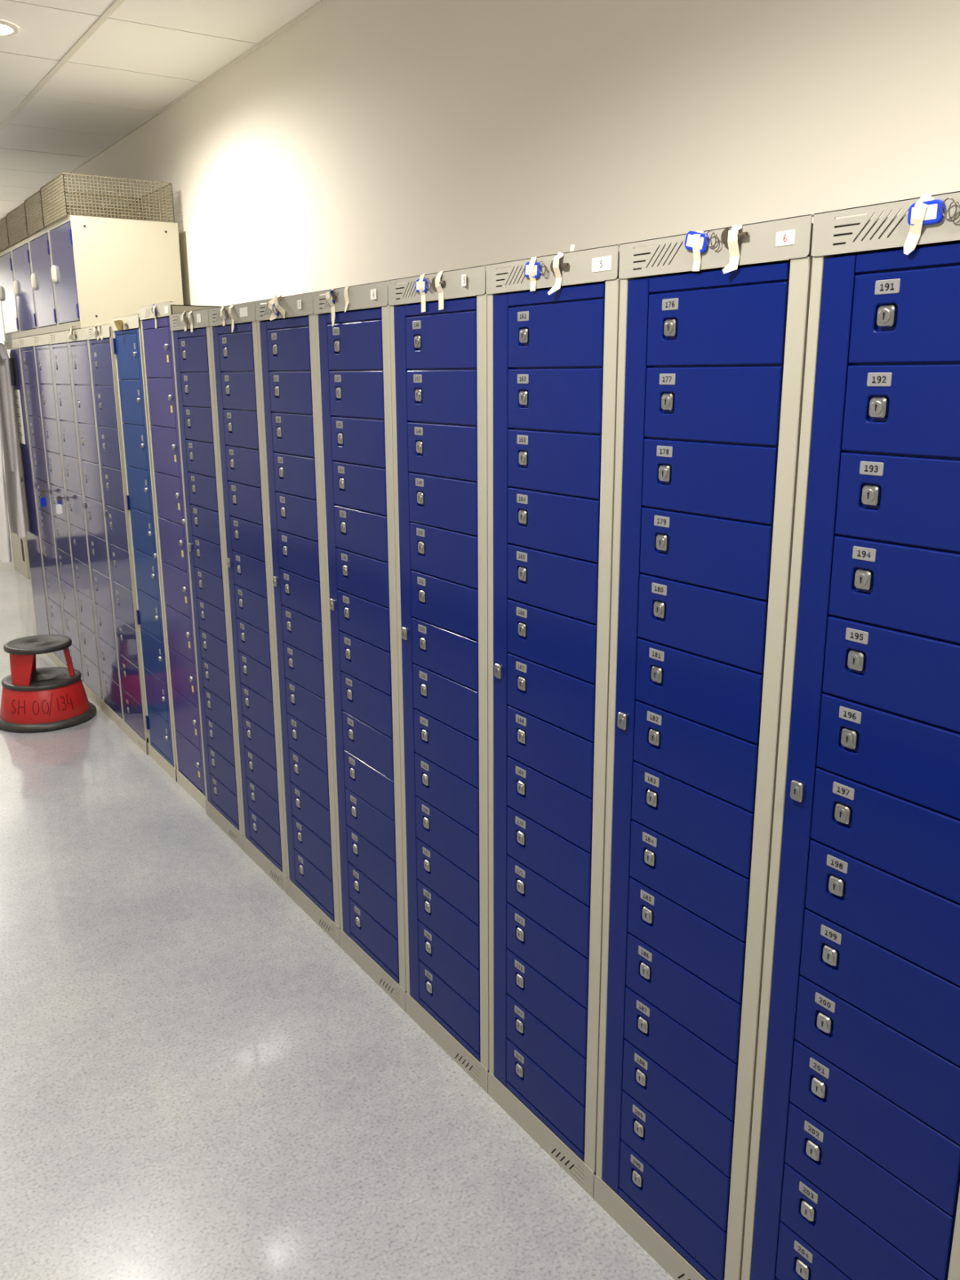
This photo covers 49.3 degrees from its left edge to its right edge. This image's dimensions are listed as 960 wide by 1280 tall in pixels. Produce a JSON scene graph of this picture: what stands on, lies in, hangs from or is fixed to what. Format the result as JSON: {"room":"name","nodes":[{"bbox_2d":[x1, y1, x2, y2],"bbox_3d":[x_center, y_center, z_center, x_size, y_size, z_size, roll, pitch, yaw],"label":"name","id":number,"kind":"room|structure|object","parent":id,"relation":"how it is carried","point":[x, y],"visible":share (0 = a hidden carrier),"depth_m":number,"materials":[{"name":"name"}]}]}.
{"room":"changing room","nodes":[
{"label":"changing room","id":0,"kind":"room"},
{"bbox_2d":[0,320,14,570],"bbox_3d":[-5.102,-1.825,7.965,2.800,2.860,0.100,-10,17,-32],"label":"wall","id":1,"kind":"structure","parent":0,"point":[3,566],"depth_m":8.91,"materials":[{"name":"grey paint"}]},
{"bbox_2d":[0,0,319,218],"bbox_3d":[-1.709,-1.909,2.643,2.800,0.104,12.220,-10,17,-32],"label":"ceiling","id":2,"kind":"structure","parent":0,"point":[77,76],"depth_m":3.99,"materials":[{"name":"tile"}]},
{"bbox_2d":[0,19,18,35],"bbox_3d":[-1.669,-2.090,3.565,0.176,0.008,0.176,-10,17,-32],"label":"recessed light","id":3,"kind":"object","parent":2,"relation":"in","point":[6,28],"visible":1,"depth_m":3.58,"materials":[{"name":"beige paint"}]},
{"bbox_2d":[0,24,11,33],"bbox_3d":[-1.669,-2.091,3.564,0.133,0.002,0.133,-10,17,-32],"label":"diffuser","id":4,"kind":"object","parent":3,"relation":"attached to","point":[4,28],"depth_m":3.58,"materials":[{"name":"white plastic"}]},
{"bbox_2d":[0,568,674,1279],"bbox_3d":[-1.696,0.861,3.348,3.000,0.100,12.420,-10,17,-32],"label":"floor","id":5,"kind":"structure","parent":0,"point":[198,1082],"depth_m":2.41,"materials":[{"name":"plastic"}]},
{"bbox_2d":[4,337,53,661],"bbox_3d":[-2.397,-0.819,6.110,0.471,1.800,0.418,-10,17,-32],"label":"locker","id":6,"kind":"object","parent":5,"relation":"on","point":[26,473],"visible":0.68,"depth_m":5.98,"materials":[{"name":"grey metal"}]},
{"bbox_2d":[0,247,22,339],"bbox_3d":[-2.388,-1.904,5.800,0.474,0.453,0.444,-10,17,-32],"label":"locker","id":7,"kind":"object","parent":6,"relation":"on","point":[7,296],"visible":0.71,"depth_m":5.66,"materials":[{"name":"metal"}]},
{"bbox_2d":[0,216,45,252],"bbox_3d":[-2.374,-2.192,5.704,0.460,0.149,0.425,-10,17,-32],"label":"wire basket","id":8,"kind":"object","parent":7,"relation":"on","point":[4,241],"visible":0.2,"depth_m":5.49,"materials":[{"name":"metal"}]},
{"bbox_2d":[8,357,18,386],"bbox_3d":[-2.603,-1.495,5.828,0.001,0.150,0.210,-10,17,-32],"label":"card","id":9,"kind":"object","parent":6,"relation":"attached to","point":[14,378],"visible":0.82,"depth_m":5.82,"materials":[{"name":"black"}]},
{"bbox_2d":[13,389,25,444],"bbox_3d":[-2.591,-1.255,5.872,0.001,0.296,0.190,-10,17,-32],"label":"paper notice","id":10,"kind":"object","parent":6,"relation":"attached to","point":[16,395],"visible":1,"depth_m":5.87,"materials":[{"name":"white paper"}]},
{"bbox_3d":[-2.653,-1.646,5.824,0.047,0.030,0.006,-10,17,-32],"label":"coat hook","id":11,"kind":"object","parent":6,"relation":"attached to","visible":0},
{"bbox_2d":[0,413,11,562],"bbox_3d":[-2.809,-1.207,6.002,0.085,1.518,0.658,-10,17,-32],"label":"lab coat","id":12,"kind":"object","parent":11,"relation":"hanging from","point":[5,543],"visible":1,"depth_m":5.98,"materials":[{"name":"white fabric"}]},
{"bbox_2d":[0,342,26,537],"bbox_3d":[-2.721,-1.148,6.021,0.062,1.083,0.427,-10,17,-32],"label":"lab coat","id":13,"kind":"object","parent":11,"relation":"hanging from","point":[11,468],"visible":1,"depth_m":5.92,"materials":[{"name":"fabric"}]},
{"bbox_2d":[17,336,67,667],"bbox_3d":[-2.176,-0.738,5.788,0.469,1.800,0.373,-10,17,-32],"label":"locker","id":14,"kind":"object","parent":5,"relation":"on","point":[26,346],"visible":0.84,"depth_m":5.64,"materials":[{"name":"grey metal"}]},
{"bbox_2d":[10,238,52,337],"bbox_3d":[-2.141,-1.813,5.438,0.474,0.453,0.449,-10,17,-32],"label":"locker","id":15,"kind":"object","parent":14,"relation":"on","point":[20,259],"visible":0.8,"depth_m":5.31,"materials":[{"name":"metal"}]},
{"bbox_2d":[5,202,121,246],"bbox_3d":[-2.123,-2.103,5.336,0.460,0.155,0.473,-10,17,-32],"label":"wire basket","id":16,"kind":"object","parent":15,"relation":"on","point":[19,237],"visible":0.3,"depth_m":5.20,"materials":[{"name":"metal"}]},
{"bbox_2d":[0,634,96,732],"bbox_3d":[-2.100,0.190,5.012,0.460,0.376,0.460,-10,17,-32],"label":"stool","id":17,"kind":"object","parent":5,"relation":"on","point":[33,700],"visible":1,"depth_m":4.89,"materials":[{"name":"red plastic"}]},
{"bbox_2d":[32,333,84,688],"bbox_3d":[-1.971,-0.662,5.487,0.469,1.800,0.365,-10,17,-32],"label":"locker","id":18,"kind":"object","parent":5,"relation":"on","point":[41,343],"visible":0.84,"depth_m":5.34,"materials":[{"name":"grey metal"}]},
{"bbox_2d":[40,489,48,506],"bbox_3d":[-2.272,-0.741,5.454,0.017,0.090,0.046,13,19,42],"label":"key","id":19,"kind":"object","parent":18,"relation":"hanging from","point":[43,504],"visible":1,"depth_m":5.45,"materials":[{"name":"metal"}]},
{"bbox_2d":[27,227,69,334],"bbox_3d":[-1.895,-1.723,5.077,0.474,0.453,0.442,-10,17,-32],"label":"locker","id":20,"kind":"object","parent":18,"relation":"on","point":[42,282],"visible":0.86,"depth_m":4.95,"materials":[{"name":"metal"}]},
{"bbox_2d":[23,190,142,235],"bbox_3d":[-1.892,-2.021,4.996,0.460,0.161,0.362,-10,17,-32],"label":"wire basket","id":21,"kind":"object","parent":20,"relation":"on","point":[37,206],"visible":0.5,"depth_m":4.89,"materials":[{"name":"metal"}]},
{"bbox_2d":[48,330,103,711],"bbox_3d":[-1.768,-0.587,5.189,0.469,1.800,0.365,-10,17,-32],"label":"locker","id":22,"kind":"object","parent":5,"relation":"on","point":[58,342],"visible":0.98,"depth_m":5.05,"materials":[{"name":"grey metal"}]},
{"bbox_2d":[56,496,65,514],"bbox_3d":[-2.069,-0.666,5.157,0.017,0.090,0.046,13,19,42],"label":"key","id":23,"kind":"object","parent":22,"relation":"hanging from","point":[59,507],"visible":1,"depth_m":5.15,"materials":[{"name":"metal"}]},
{"bbox_2d":[66,327,124,732],"bbox_3d":[-1.565,-0.513,4.892,0.469,1.800,0.365,-10,17,-32],"label":"locker","id":24,"kind":"object","parent":5,"relation":"on","point":[78,348],"visible":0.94,"depth_m":4.75,"materials":[{"name":"grey metal"}]},
{"bbox_2d":[68,324,76,340],"bbox_3d":[-1.782,-1.345,4.568,0.019,0.068,0.082,-10,17,-32],"label":"key","id":25,"kind":"object","parent":24,"relation":"attached to","point":[72,335],"visible":1,"depth_m":4.57,"materials":[{"name":"white plastic"}]},
{"bbox_2d":[47,214,183,331],"bbox_3d":[-1.652,-1.633,4.721,0.474,0.453,0.437,-10,17,-32],"label":"locker","id":26,"kind":"object","parent":24,"relation":"on","point":[103,269],"visible":0.93,"depth_m":4.54,"materials":[{"name":"beige metal"}]},
{"bbox_2d":[40,172,174,227],"bbox_3d":[-1.667,-1.941,4.665,0.460,0.167,0.452,-10,17,-32],"label":"wire basket","id":27,"kind":"object","parent":26,"relation":"on","point":[62,214],"visible":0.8,"depth_m":4.54,"materials":[{"name":"metal"}]},
{"bbox_2d":[86,324,149,755],"bbox_3d":[-1.365,-0.439,4.598,0.469,1.800,0.355,-10,17,-32],"label":"locker","id":28,"kind":"object","parent":5,"relation":"on","point":[102,357],"visible":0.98,"depth_m":4.45,"materials":[{"name":"blue metal"}]},
{"bbox_2d":[93,324,102,340],"bbox_3d":[-1.557,-1.252,4.248,0.011,0.068,0.129,-10,17,-32],"label":"key","id":29,"kind":"object","parent":28,"relation":"attached to","point":[95,331],"visible":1,"depth_m":4.25,"materials":[{"name":"white plastic"}]},
{"bbox_2d":[111,314,177,782],"bbox_3d":[-1.152,-0.374,4.299,0.468,1.820,0.366,-10,17,-32],"label":"locker","id":30,"kind":"object","parent":5,"relation":"on","point":[127,344],"visible":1,"depth_m":4.15,"materials":[{"name":"blue metal"}]},
{"bbox_2d":[113,320,128,331],"bbox_3d":[-1.358,-1.191,3.954,0.032,0.041,0.104,-10,17,-32],"label":"key","id":31,"kind":"object","parent":30,"relation":"attached to","point":[118,323],"visible":1,"depth_m":3.97,"materials":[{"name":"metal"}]},
{"bbox_2d":[138,301,220,809],"bbox_3d":[-0.944,-0.309,3.994,0.468,1.843,0.363,-10,17,-32],"label":"locker","id":32,"kind":"object","parent":5,"relation":"on","point":[157,351],"visible":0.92,"depth_m":3.85,"materials":[{"name":"blue metal"}]},
{"bbox_2d":[151,303,158,328],"bbox_3d":[-1.130,-1.126,3.634,0.009,0.083,0.069,-9,17,-31],"label":"key","id":33,"kind":"object","parent":32,"relation":"attached to","point":[154,312],"visible":1,"depth_m":3.63,"materials":[{"name":"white plastic"}]},
{"bbox_2d":[164,306,168,313],"bbox_3d":[-1.062,-1.118,3.539,0.001,0.024,0.040,-10,17,-32],"label":"paper square","id":34,"kind":"object","parent":32,"relation":"attached to","point":[166,308],"visible":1,"depth_m":3.54,"materials":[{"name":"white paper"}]},
{"bbox_2d":[168,308,243,850],"bbox_3d":[-0.743,-0.209,3.682,0.464,1.800,0.379,-10,17,-32],"label":"locker","id":35,"kind":"object","parent":5,"relation":"on","point":[192,351],"visible":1,"depth_m":3.54,"materials":[{"name":"blue metal"}]},
{"bbox_2d":[180,311,192,332],"bbox_3d":[-0.944,-1.022,3.351,0.009,0.069,0.106,-10,17,-32],"label":"key","id":36,"kind":"object","parent":35,"relation":"attached to","point":[184,321],"visible":1,"depth_m":3.35,"materials":[{"name":"white plastic"}]},
{"bbox_2d":[196,313,200,323],"bbox_3d":[-0.878,-1.004,3.263,0.001,0.026,0.037,-10,17,-32],"label":"paper square","id":37,"kind":"object","parent":35,"relation":"attached to","point":[198,316],"visible":1,"depth_m":3.26,"materials":[{"name":"white paper"}]},
{"bbox_2d":[208,301,287,894],"bbox_3d":[-0.534,-0.132,3.376,0.464,1.800,0.375,-10,17,-32],"label":"locker","id":38,"kind":"object","parent":5,"relation":"on","point":[235,354],"visible":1,"depth_m":3.23,"materials":[{"name":"blue metal"}]},
{"bbox_2d":[220,303,234,332],"bbox_3d":[-0.742,-0.940,3.058,0.009,0.079,0.106,-10,17,-32],"label":"key","id":39,"kind":"object","parent":38,"relation":"attached to","point":[224,313],"visible":1,"depth_m":3.05,"materials":[{"name":"white plastic"}]},
{"bbox_2d":[239,306,248,316],"bbox_3d":[-0.668,-0.928,2.956,0.001,0.025,0.060,-10,17,-32],"label":"paper square","id":40,"kind":"object","parent":38,"relation":"attached to","point":[243,311],"visible":1,"depth_m":2.95,"materials":[{"name":"white paper"}]},
{"bbox_2d":[254,292,340,946],"bbox_3d":[-0.325,-0.055,3.070,0.464,1.800,0.376,-10,17,-32],"label":"locker","id":41,"kind":"object","parent":5,"relation":"on","point":[287,353],"visible":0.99,"depth_m":2.92,"materials":[{"name":"blue metal"}]},
{"bbox_2d":[268,293,284,320],"bbox_3d":[-0.533,-0.874,2.741,0.017,0.067,0.096,-10,17,-32],"label":"key","id":42,"kind":"object","parent":41,"relation":"attached to","point":[277,308],"visible":1,"depth_m":2.75,"materials":[{"name":"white plastic"}]},
{"bbox_2d":[297,299,301,309],"bbox_3d":[-0.456,-0.848,2.642,0.002,0.022,0.032,-7,16,-26],"label":"paper square","id":43,"kind":"object","parent":41,"relation":"attached to","point":[299,302],"visible":1,"depth_m":2.64,"materials":[{"name":"white paper"}]},
{"bbox_2d":[312,280,406,1012],"bbox_3d":[-0.115,0.022,2.762,0.464,1.800,0.382,-10,17,-32],"label":"locker","id":44,"kind":"object","parent":5,"relation":"on","point":[354,385],"visible":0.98,"depth_m":2.61,"materials":[{"name":"blue metal"}]},
{"bbox_2d":[325,284,349,326],"bbox_3d":[-0.337,-0.786,2.462,0.013,0.088,0.109,-10,17,-32],"label":"key","id":45,"kind":"object","parent":44,"relation":"attached to","point":[331,296],"visible":1,"depth_m":2.48,"materials":[{"name":"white plastic"}]},
{"bbox_2d":[370,288,376,299],"bbox_3d":[-0.236,-0.767,2.320,0.002,0.022,0.035,-8,16,-27],"label":"paper square","id":46,"kind":"object","parent":44,"relation":"attached to","point":[373,292],"visible":1,"depth_m":2.32,"materials":[{"name":"white paper"}]},
{"bbox_2d":[387,265,489,1093],"bbox_3d":[0.096,0.100,2.452,0.464,1.800,0.380,-10,17,-32],"label":"locker","id":47,"kind":"object","parent":5,"relation":"on","point":[439,357],"visible":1,"depth_m":2.30,"materials":[{"name":"blue metal"}]},
{"bbox_2d":[415,270,445,312],"bbox_3d":[-0.103,-0.707,2.121,0.010,0.076,0.116,-10,17,-32],"label":"key","id":48,"kind":"object","parent":47,"relation":"attached to","point":[421,284],"visible":1,"depth_m":2.11,"materials":[{"name":"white plastic"}]},
{"bbox_2d":[461,273,466,286],"bbox_3d":[-0.030,-0.694,2.014,0.002,0.022,0.029,-5,15,-17],"label":"paper square","id":49,"kind":"object","parent":47,"relation":"attached to","point":[463,276],"visible":1,"depth_m":2.02,"materials":[{"name":"white paper"}]},
{"bbox_2d":[485,244,620,1198],"bbox_3d":[0.306,0.172,2.143,0.464,1.812,0.377,-10,17,-32],"label":"locker","id":50,"kind":"object","parent":5,"relation":"on","point":[553,358],"depth_m":1.98,"materials":[{"name":"blue metal"}]},
{"bbox_2d":[524,252,569,294],"bbox_3d":[0.111,-0.630,1.804,0.013,0.070,0.126,-10,17,-32],"label":"key","id":51,"kind":"object","parent":50,"relation":"attached to","point":[533,269],"visible":1,"depth_m":1.81,"materials":[{"name":"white plastic"}]},
{"bbox_2d":[591,255,611,272],"bbox_3d":[0.196,-0.608,1.689,0.001,0.022,0.048,-10,17,-32],"label":"paper square","id":52,"kind":"object","parent":50,"relation":"attached to","point":[599,264],"visible":1,"depth_m":1.69,"materials":[{"name":"white paper"}]},
{"bbox_2d":[593,213,813,1279],"bbox_3d":[0.515,0.255,1.839,0.464,1.800,0.376,-10,17,-32],"label":"locker","id":53,"kind":"object","parent":5,"relation":"on","point":[711,362],"visible":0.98,"depth_m":1.67,"materials":[{"name":"blue metal"}]},
{"bbox_2d":[684,225,748,273],"bbox_3d":[0.331,-0.552,1.483,0.010,0.065,0.122,-10,17,-32],"label":"key","id":54,"kind":"object","parent":53,"relation":"attached to","point":[697,242],"visible":1,"depth_m":1.47,"materials":[{"name":"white plastic"}]},
{"bbox_2d":[775,229,795,246],"bbox_3d":[0.404,-0.532,1.383,0.001,0.018,0.032,-10,17,-32],"label":"paper square","id":55,"kind":"object","parent":53,"relation":"attached to","point":[783,237],"visible":1,"depth_m":1.38,"materials":[{"name":"white paper"}]},
{"bbox_2d":[741,191,959,1279],"bbox_3d":[0.725,0.332,1.531,0.464,1.800,0.380,-10,17,-32],"label":"locker","id":56,"kind":"object","parent":5,"relation":"on","point":[854,1171],"visible":1,"depth_m":1.39,"materials":[{"name":"blue metal"}]},
{"bbox_2d":[903,191,959,254],"bbox_3d":[0.533,-0.479,1.187,0.010,0.069,0.117,-10,17,-32],"label":"key","id":57,"kind":"object","parent":56,"relation":"attached to","point":[926,211],"visible":1,"depth_m":1.21,"materials":[{"name":"blue plastic"}]},
{"bbox_2d":[0,0,959,347],"bbox_3d":[-0.494,-0.776,3.757,0.100,2.860,12.420,-10,17,-32],"label":"wall","id":58,"kind":"structure","parent":0,"point":[364,141],"depth_m":2.58,"materials":[{"name":"beige paint"}]},
{"bbox_2d":[4,480,31,579],"bbox_3d":[-3.792,-0.922,8.672,0.113,0.750,0.570,-10,17,-32],"label":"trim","id":59,"kind":"structure","parent":58,"relation":"attached to","point":[20,549],"depth_m":8.63,"materials":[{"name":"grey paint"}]},
{"bbox_2d":[0,0,328,219],"bbox_3d":[-0.546,-2.054,3.400,0.012,0.011,12.220,-10,17,-32],"label":"trim","id":60,"kind":"structure","parent":58,"relation":"attached to","point":[321,2],"depth_m":4.16,"materials":[{"name":"beige paint"}]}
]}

